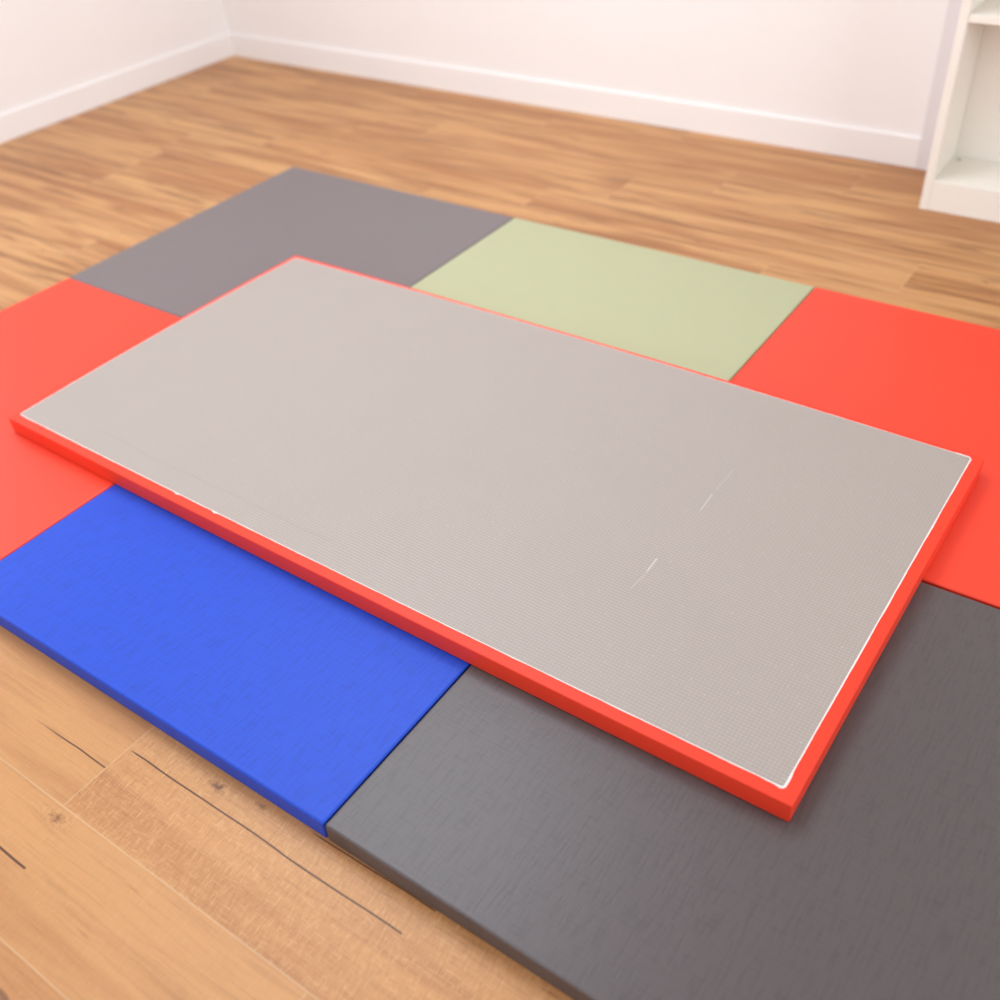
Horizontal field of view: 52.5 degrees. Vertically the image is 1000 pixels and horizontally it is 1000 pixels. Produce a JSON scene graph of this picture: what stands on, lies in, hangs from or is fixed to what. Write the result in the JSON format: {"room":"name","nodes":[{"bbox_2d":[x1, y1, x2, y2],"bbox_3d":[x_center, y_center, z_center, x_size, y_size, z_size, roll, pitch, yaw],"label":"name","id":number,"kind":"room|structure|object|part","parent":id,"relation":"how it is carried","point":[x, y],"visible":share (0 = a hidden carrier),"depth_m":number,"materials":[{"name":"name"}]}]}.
{"room":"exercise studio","nodes":[
{"label":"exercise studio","id":0,"kind":"room"},
{"bbox_2d":[0,0,228,114],"bbox_3d":[-3.264,-1.606,2.386,0.100,2.700,6.272,22,46,28],"label":"wall","id":1,"kind":"structure","parent":0,"point":[49,48],"depth_m":4.47,"materials":[{"name":"white paint"}]},
{"bbox_2d":[0,34,232,142],"bbox_3d":[-3.143,-0.579,3.176,0.012,0.100,6.260,22,46,28],"label":"baseboard","id":2,"kind":"structure","parent":1,"relation":"attached to","point":[16,123],"depth_m":4.63,"materials":[{"name":"white paint"}]},
{"bbox_2d":[0,56,999,999],"bbox_3d":[-0.412,0.568,1.664,6.860,0.100,6.472,22,46,28],"label":"floor","id":3,"kind":"structure","parent":0,"point":[133,866],"depth_m":3.02,"materials":[{"name":"brown wood"}]},
{"bbox_2d":[0,278,179,560],"bbox_3d":[-1.221,-0.240,2.620,0.993,0.042,1.009,22,46,28],"label":"floor mat","id":4,"kind":"object","parent":3,"relation":"on","point":[52,337],"visible":0.47,"depth_m":2.73,"materials":[{"name":"red plastic"}]},
{"bbox_2d":[0,484,471,836],"bbox_3d":[-0.400,0.084,2.144,1.009,0.042,1.009,22,46,28],"label":"floor mat","id":5,"kind":"object","parent":3,"relation":"on","point":[297,692],"visible":0.34,"depth_m":1.88,"materials":[{"name":"blue plastic"}]},
{"bbox_2d":[9,255,983,821],"bbox_3d":[-0.094,-0.131,2.308,2.013,0.044,1.014,22,46,29],"label":"floor mat","id":6,"kind":"object","parent":5,"relation":"on","point":[709,574],"visible":1,"depth_m":2.10,"materials":[{"name":"light grey textured anti-slip rubber"},{"name":"red vinyl"}]},
{"bbox_2d":[70,167,513,317],"bbox_3d":[-0.646,-0.790,3.239,0.993,0.042,1.003,22,46,28],"label":"floor mat","id":7,"kind":"object","parent":3,"relation":"on","point":[390,235],"visible":0.52,"depth_m":3.25,"materials":[{"name":"grey plastic"}]},
{"bbox_2d":[410,218,813,380],"bbox_3d":[0.176,-0.466,2.762,1.009,0.042,1.003,22,46,28],"label":"floor mat","id":8,"kind":"object","parent":3,"relation":"on","point":[711,319],"visible":0.41,"depth_m":2.85,"materials":[{"name":"green plastic"}]},
{"bbox_2d":[326,582,999,999],"bbox_3d":[0.423,0.410,1.665,0.998,0.042,1.006,22,46,28],"label":"floor mat","id":9,"kind":"object","parent":3,"relation":"on","point":[601,866],"visible":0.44,"depth_m":1.52,"materials":[{"name":"grey plastic"}]},
{"bbox_2d":[730,287,999,609],"bbox_3d":[1.000,-0.142,2.285,0.998,0.042,1.001,22,46,28],"label":"floor mat","id":10,"kind":"object","parent":3,"relation":"on","point":[929,377],"visible":0.48,"depth_m":2.44,"materials":[{"name":"red plastic"}]},
{"bbox_2d":[919,0,999,222],"bbox_3d":[1.772,-1.296,2.804,0.900,1.080,0.318,22,46,28],"label":"open shelf unit","id":11,"kind":"object","parent":3,"relation":"on","point":[962,178],"visible":1,"depth_m":3.16,"materials":[{"name":"beige laminate"}]},
{"bbox_3d":[1.776,-0.922,3.066,0.848,0.022,0.233,22,46,28],"label":"shelf","id":12,"kind":"part","parent":11,"relation":"part of","materials":[{"name":"beige laminate"}]},
{"bbox_3d":[1.823,-1.334,2.866,0.848,1.054,0.023,22,46,28],"label":"panel","id":13,"kind":"part","parent":11,"relation":"part of","materials":[{"name":"beige laminate"}]},
{"bbox_3d":[1.748,-1.298,2.760,0.848,0.022,0.230,22,46,28],"label":"shelf","id":14,"kind":"part","parent":11,"relation":"part of","materials":[{"name":"beige laminate"}]},
{"bbox_2d":[222,0,948,137],"bbox_3d":[1.322,-2.252,2.736,6.860,2.700,0.100,22,46,28],"label":"wall","id":15,"kind":"structure","parent":0,"point":[870,65],"depth_m":3.78,"materials":[{"name":"white paint"}]},
{"bbox_2d":[229,34,920,167],"bbox_3d":[0.040,-1.740,4.293,3.412,0.100,0.012,22,46,28],"label":"baseboard","id":16,"kind":"structure","parent":15,"relation":"attached to","point":[894,149],"depth_m":4.06,"materials":[{"name":"white paint"}]},
{"bbox_2d":[915,0,961,169],"bbox_3d":[1.401,-2.177,2.636,0.107,2.700,0.014,22,46,28],"label":"trim","id":17,"kind":"structure","parent":15,"relation":"attached to","point":[954,6],"depth_m":3.32,"materials":[{"name":"grey paint"}]}
]}

